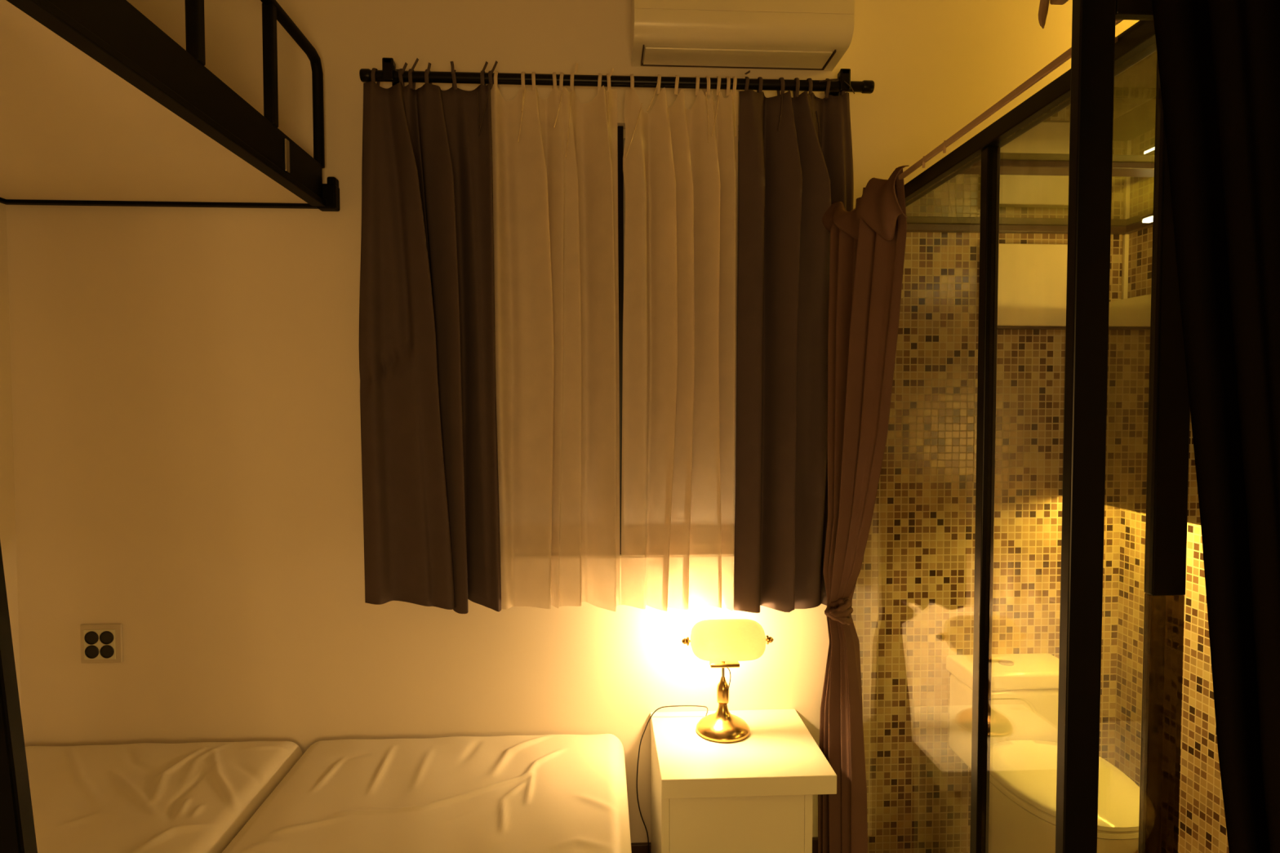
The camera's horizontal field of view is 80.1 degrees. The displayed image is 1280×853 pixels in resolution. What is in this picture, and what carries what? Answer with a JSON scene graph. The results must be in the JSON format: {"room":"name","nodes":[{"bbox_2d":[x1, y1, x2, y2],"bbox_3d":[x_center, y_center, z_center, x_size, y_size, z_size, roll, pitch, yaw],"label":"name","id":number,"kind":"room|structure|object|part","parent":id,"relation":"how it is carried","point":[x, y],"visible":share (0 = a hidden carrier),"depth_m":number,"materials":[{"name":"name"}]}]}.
{"room":"dormitory","nodes":[
{"label":"dormitory","id":0,"kind":"room"},
{"bbox_2d":[0,202,21,711],"bbox_3d":[-1.837,0.014,0.302,0.100,2.950,4.000,0,2,-3],"label":"wall","id":1,"kind":"structure","parent":0,"point":[7,508],"depth_m":2.28,"materials":[{"name":"paint"}]},
{"bbox_2d":[0,0,339,211],"bbox_3d":[-1.352,-0.846,1.321,0.979,0.452,1.954,0,2,-3],"label":"bed","id":2,"kind":"object","parent":1,"relation":"attached to","point":[100,105],"visible":1,"depth_m":1.70,"materials":[{"name":"black metal"}]},
{"bbox_3d":[-1.830,-0.663,1.291,0.019,0.074,1.922,0,2,-3],"label":"rail","id":3,"kind":"part","parent":2,"relation":"part of","materials":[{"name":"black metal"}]},
{"bbox_3d":[-1.433,-0.700,2.287,0.921,0.074,0.025,0,2,-3],"label":"rail","id":4,"kind":"part","parent":2,"relation":"part of","materials":[{"name":"black metal"}]},
{"bbox_3d":[-0.921,-0.905,1.575,0.028,0.305,0.030,0,2,-3],"label":"guard post","id":5,"kind":"part","parent":2,"relation":"part of","materials":[{"name":"black metal"}]},
{"bbox_3d":[-0.941,-0.919,1.940,0.028,0.305,0.030,0,2,-3],"label":"guard post","id":6,"kind":"part","parent":2,"relation":"part of","materials":[{"name":"black metal"}]},
{"bbox_3d":[-0.932,-0.714,2.010,0.006,0.085,0.025,0,2,-3],"label":"hook plate","id":7,"kind":"part","parent":2,"relation":"part of","materials":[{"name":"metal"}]},
{"bbox_3d":[-0.908,-0.907,1.328,0.031,0.330,1.925,0,2,-3],"label":"guard rail","id":8,"kind":"part","parent":2,"relation":"part of","materials":[{"name":"black metal"}]},
{"bbox_2d":[5,0,1138,852],"bbox_3d":[0.182,-0.065,2.482,4.368,2.950,0.162,0,2,-3],"label":"wall","id":9,"kind":"structure","parent":0,"point":[186,415],"depth_m":2.36,"materials":[{"name":"paint"}]},
{"bbox_2d":[80,623,123,663],"bbox_3d":[-1.650,0.665,2.333,0.122,0.120,0.014,0,2,-3],"label":"wall socket","id":10,"kind":"object","parent":9,"relation":"attached to","point":[103,642],"visible":1,"depth_m":2.33,"materials":[{"name":"white plastic"}]},
{"bbox_2d":[84,631,98,644],"bbox_3d":[-1.674,0.646,2.325,0.041,0.041,0.003,0,2,-3],"label":"socket","id":11,"kind":"object","parent":10,"relation":"attached to","point":[91,637],"depth_m":2.33,"materials":[{"name":"black plastic"}]},
{"bbox_2d":[84,644,98,658],"bbox_3d":[-1.674,0.689,2.327,0.041,0.041,0.003,0,2,-3],"label":"socket","id":12,"kind":"object","parent":10,"relation":"attached to","point":[91,651],"depth_m":2.33,"materials":[{"name":"black plastic"}]},
{"bbox_3d":[-1.652,0.667,2.330,0.092,0.092,0.003,0,2,-3],"label":"frame","id":13,"kind":"part","parent":10,"relation":"part of","materials":[{"name":"white plastic"}]},
{"bbox_2d":[99,631,113,644],"bbox_3d":[-1.630,0.646,2.328,0.041,0.041,0.003,0,2,-3],"label":"socket","id":14,"kind":"object","parent":10,"relation":"attached to","point":[106,637],"depth_m":2.33,"materials":[{"name":"black plastic"}]},
{"bbox_2d":[99,644,114,658],"bbox_3d":[-1.630,0.689,2.329,0.041,0.041,0.003,0,2,-3],"label":"socket","id":15,"kind":"object","parent":10,"relation":"attached to","point":[106,651],"depth_m":2.33,"materials":[{"name":"black plastic"}]},
{"bbox_2d":[359,57,874,96],"bbox_3d":[-0.057,-1.048,2.303,1.520,0.080,0.122,0,2,-3],"label":"curtain rod","id":16,"kind":"object","parent":9,"relation":"attached to","point":[388,73],"visible":0.85,"depth_m":2.25,"materials":[{"name":"black metal"}]},
{"bbox_2d":[359,57,501,613],"bbox_3d":[-0.621,-0.257,2.251,0.414,1.617,0.136,0,2,-3],"label":"window curtain","id":17,"kind":"object","parent":16,"relation":"hanging from","point":[427,346],"visible":0.98,"depth_m":2.24,"materials":[{"name":"grey fabric"}]},
{"bbox_2d":[490,62,620,611],"bbox_3d":[-0.251,-0.256,2.271,0.384,1.614,0.099,0,2,-3],"label":"sheer curtain","id":18,"kind":"object","parent":16,"relation":"hanging from","point":[555,157],"visible":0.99,"depth_m":2.27,"materials":[{"name":"beige fabric"}]},
{"bbox_2d":[620,74,737,612],"bbox_3d":[0.118,-0.244,2.295,0.353,1.607,0.087,0,2,-3],"label":"sheer curtain","id":19,"kind":"object","parent":16,"relation":"hanging from","point":[680,164],"visible":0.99,"depth_m":2.29,"materials":[{"name":"beige fabric"}]},
{"bbox_2d":[733,70,854,613],"bbox_3d":[0.464,-0.244,2.316,0.359,1.622,0.127,0,2,-3],"label":"window curtain","id":20,"kind":"object","parent":16,"relation":"hanging from","point":[796,157],"visible":0.92,"depth_m":2.29,"materials":[{"name":"grey fabric"}]},
{"bbox_2d":[617,125,738,557],"bbox_3d":[-0.059,-0.265,2.438,0.880,1.361,0.088,0,2,-3],"label":"window","id":21,"kind":"structure","parent":9,"relation":"in","point":[620,131],"depth_m":2.41,"materials":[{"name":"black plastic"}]},
{"bbox_2d":[631,837,817,852],"bbox_3d":[-0.639,1.377,2.414,2.516,0.072,0.014,0,2,-3],"label":"baseboard","id":22,"kind":"structure","parent":9,"relation":"attached to","point":[642,847],"depth_m":2.44,"materials":[{"name":"wood"}]},
{"bbox_2d":[631,0,854,71],"bbox_3d":[0.294,-1.260,2.269,0.632,0.307,0.212,0,2,-3],"label":"air conditioner","id":23,"kind":"object","parent":9,"relation":"attached to","point":[809,35],"visible":1,"depth_m":2.19,"materials":[{"name":"beige plastic"}]},
{"bbox_2d":[906,223,1131,234],"bbox_3d":[1.119,-0.627,2.417,0.900,0.022,0.028,0,2,-3],"label":"trim","id":24,"kind":"structure","parent":9,"relation":"attached to","point":[924,228],"depth_m":2.41,"materials":[{"name":"brown wood"}]},
{"bbox_2d":[997,243,1067,329],"bbox_3d":[1.247,-0.444,2.426,0.313,0.266,0.036,0,2,-3],"label":"mirror","id":25,"kind":"object","parent":9,"relation":"attached to","point":[1032,291],"visible":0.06,"depth_m":2.41,"materials":[{"name":"mirror"}]},
{"bbox_2d":[1121,234,1128,299],"bbox_3d":[1.561,-0.204,2.463,0.014,0.828,0.014,0,2,-3],"label":"trim","id":26,"kind":"structure","parent":9,"relation":"attached to","point":[1125,237],"depth_m":2.45,"materials":[{"name":"beige"}]},
{"bbox_2d":[906,50,1156,226],"bbox_3d":[1.205,-0.604,1.396,0.960,0.006,2.100,0,2,-3],"label":"ceiling","id":27,"kind":"structure","parent":0,"point":[1024,199],"depth_m":1.92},
{"bbox_2d":[1114,226,1229,852],"bbox_3d":[1.655,0.423,1.452,0.060,2.050,2.088,0,2,-3],"label":"wall","id":28,"kind":"structure","parent":0,"point":[1202,817],"depth_m":2.21,"materials":[{"name":"tile"}]},
{"bbox_2d":[1062,293,1200,525],"bbox_3d":[1.501,-0.052,1.851,0.199,0.602,1.236,0,2,-3],"label":"mirror","id":29,"kind":"object","parent":28,"relation":"attached to","point":[1129,318],"visible":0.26,"depth_m":2.16,"materials":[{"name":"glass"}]},
{"bbox_2d":[1126,221,1152,232],"bbox_3d":[1.614,-0.590,1.399,0.022,0.022,2.060,0,2,-3],"label":"trim","id":30,"kind":"structure","parent":28,"relation":"attached to","point":[1138,226],"depth_m":2.37,"materials":[{"name":"brown wood"}]},
{"bbox_2d":[1140,212,1153,222],"bbox_3d":[1.377,-0.444,1.752,0.118,0.190,0.486,0,2,-3],"label":"light bar","id":31,"kind":"object","parent":28,"relation":"attached to","point":[1148,218],"visible":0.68,"depth_m":1.97,"materials":[{"name":"plastic"}]},
{"bbox_2d":[1142,217,1152,222],"bbox_3d":[1.331,-0.526,1.747,0.020,0.008,0.480,0,2,-3],"label":"diffuser","id":32,"kind":"object","parent":31,"relation":"attached to","point":[1145,220],"depth_m":1.97,"materials":[{"name":"white plastic"}]},
{"bbox_3d":[0.292,-1.515,0.387,4.368,0.100,4.250,0,2,-3],"label":"ceiling","id":33,"kind":"structure","parent":0,"visible":0},
{"bbox_2d":[1038,0,1068,28],"bbox_3d":[0.667,-1.048,0.822,0.039,0.865,0.744,0,2,-3],"label":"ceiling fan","id":34,"kind":"object","parent":33,"relation":"hanging from","point":[1044,4],"visible":1,"depth_m":1.19,"materials":[{"name":"brown wood"}]},
{"bbox_2d":[1151,0,1279,852],"bbox_3d":[0.657,0.405,0.745,0.052,2.096,0.488,0,2,-3],"label":"door curtain","id":35,"kind":"object","parent":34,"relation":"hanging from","point":[1219,60],"visible":1,"depth_m":0.82,"materials":[{"name":"fabric"}]},
{"bbox_3d":[0.292,1.533,0.498,4.368,0.100,4.250,0,2,-3],"label":"floor","id":36,"kind":"structure","parent":0,"visible":0},
{"bbox_2d":[0,541,37,852],"bbox_3d":[-0.798,0.435,0.777,0.231,2.074,0.393,0,2,-3],"label":"ladder","id":37,"kind":"object","parent":36,"relation":"on","point":[17,830],"visible":1,"depth_m":0.95,"materials":[{"name":"black metal"}]},
{"bbox_2d":[650,709,836,852],"bbox_3d":[0.279,1.170,2.242,0.469,0.498,0.436,0,2,-3],"label":"nightstand","id":38,"kind":"object","parent":36,"relation":"on","point":[753,793],"visible":0.96,"depth_m":2.04,"materials":[{"name":"white laminate"}]},
{"bbox_3d":[0.056,1.197,2.230,0.021,0.446,0.410,0,2,-3],"label":"panel","id":39,"kind":"part","parent":38,"relation":"part of","materials":[{"name":"white laminate"}]},
{"bbox_2d":[635,618,773,852],"bbox_3d":[0.181,0.991,2.332,0.417,0.824,0.168,1,2,27],"label":"desk lamp","id":40,"kind":"object","parent":38,"relation":"on","point":[723,642],"depth_m":2.25,"materials":[{"name":"gold metal"}]},
{"bbox_3d":[0.101,1.137,2.392,0.222,0.528,0.042,0,2,9],"label":"power cord","id":41,"kind":"part","parent":40,"relation":"part of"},
{"bbox_3d":[0.250,0.792,2.292,0.036,0.080,0.036,0,2,-3],"label":"stem","id":42,"kind":"part","parent":40,"relation":"part of","materials":[{"name":"gold metal"}]},
{"bbox_3d":[0.250,0.737,2.290,0.008,0.032,0.008,0,2,-3],"label":"rod","id":43,"kind":"part","parent":40,"relation":"part of","materials":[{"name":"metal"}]},
{"bbox_3d":[0.264,0.637,2.270,0.227,0.111,0.096,0,2,-3],"label":"lamp shade","id":44,"kind":"part","parent":40,"relation":"part of","materials":[{"name":"white glass"}]},
{"bbox_3d":[0.259,1.189,2.045,0.363,0.416,0.018,0,2,-3],"label":"panel","id":45,"kind":"part","parent":38,"relation":"part of","materials":[{"name":"white laminate"}]},
{"bbox_3d":[0.441,1.196,2.251,0.021,0.446,0.410,0,2,-3],"label":"panel","id":46,"kind":"part","parent":38,"relation":"part of","materials":[{"name":"white laminate"}]},
{"bbox_2d":[904,20,1156,852],"bbox_3d":[0.685,0.421,1.750,0.040,2.031,1.387,0,2,-3],"label":"glass wall","id":47,"kind":"structure","parent":36,"relation":"on","point":[1136,42],"depth_m":1.52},
{"bbox_2d":[850,19,1123,211],"bbox_3d":[0.642,-0.585,1.725,0.043,0.025,1.356,0,2,-3],"label":"rail","id":48,"kind":"object","parent":47,"relation":"attached to","point":[1066,55],"visible":0.46,"depth_m":1.38,"materials":[{"name":"brown wood"}]},
{"bbox_2d":[817,164,909,852],"bbox_3d":[0.600,0.372,2.033,0.127,2.048,0.608,0,2,-3],"label":"door curtain","id":49,"kind":"object","parent":48,"relation":"hanging from","point":[868,242],"visible":1,"depth_m":2.09,"materials":[{"name":"brown fabric"}]},
{"bbox_3d":[0.685,-0.577,1.713,0.040,0.034,1.387,0,2,-3],"label":"rail","id":50,"kind":"part","parent":47,"relation":"part of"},
{"bbox_2d":[959,160,1154,177],"bbox_3d":[1.153,-0.608,1.802,0.900,0.016,0.065,0,2,-3],"label":"trim","id":51,"kind":"structure","parent":47,"relation":"attached to","point":[1028,167],"depth_m":1.77,"materials":[{"name":"brown wood"}]},
{"bbox_2d":[1055,0,1190,852],"bbox_3d":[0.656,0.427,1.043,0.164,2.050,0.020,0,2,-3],"label":"door","id":52,"kind":"structure","parent":47,"relation":"in","point":[1093,21],"depth_m":1.02,"materials":[{"name":"black painted metal"}]},
{"bbox_3d":[0.657,-0.569,1.006,0.068,0.056,0.018,0,2,-3],"label":"rail","id":53,"kind":"part","parent":52,"relation":"part of","materials":[{"name":"black metal"}]},
{"bbox_3d":[-0.943,1.322,1.768,1.820,0.229,1.234,0,2,-3],"label":"bed base","id":54,"kind":"object","parent":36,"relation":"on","visible":0},
{"bbox_2d":[25,741,302,852],"bbox_3d":[-1.428,1.086,1.726,0.859,0.243,1.260,0,2,-3],"label":"mattress","id":55,"kind":"object","parent":54,"relation":"on","point":[144,797],"visible":0.92,"depth_m":2.01,"materials":[{"name":"fabric"}]},
{"bbox_2d":[222,733,631,852],"bbox_3d":[-0.506,1.086,1.776,0.979,0.241,1.260,0,2,-3],"label":"mattress","id":56,"kind":"object","parent":54,"relation":"on","point":[547,793],"visible":1,"depth_m":1.98,"materials":[{"name":"fabric"}]},
{"bbox_3d":[1.179,1.442,1.463,0.892,0.012,2.088,0,2,-3],"label":"floor","id":57,"kind":"structure","parent":0,"visible":0},
{"bbox_2d":[946,653,1139,852],"bbox_3d":[1.168,1.076,2.173,0.380,0.666,0.643,0,2,-3],"label":"toilet","id":58,"kind":"object","parent":57,"relation":"on","point":[1024,724],"visible":0.58,"depth_m":2.19,"materials":[{"name":"white ceramic"}]},
{"bbox_3d":[1.170,0.768,2.391,0.352,0.054,0.184,0,2,-3],"label":"tank lid","id":59,"kind":"part","parent":58,"relation":"part of","materials":[{"name":"white ceramic"}]},
{"bbox_3d":[1.169,0.924,2.401,0.332,0.258,0.174,0,2,-3],"label":"tank","id":60,"kind":"part","parent":58,"relation":"part of","materials":[{"name":"white ceramic"}]},
{"bbox_3d":[1.161,1.205,2.127,0.356,0.412,0.528,0,2,-3],"label":"bowl","id":61,"kind":"part","parent":58,"relation":"part of","materials":[{"name":"white ceramic"}]},
{"bbox_3d":[1.163,0.990,2.079,0.360,0.020,0.458,0,2,-3],"label":"seat","id":62,"kind":"part","parent":58,"relation":"part of","materials":[{"name":"white ceramic"}]},
{"bbox_3d":[1.163,0.965,2.077,0.360,0.028,0.461,0,2,-3],"label":"lid","id":63,"kind":"part","parent":58,"relation":"part of","materials":[{"name":"white ceramic"}]}
]}

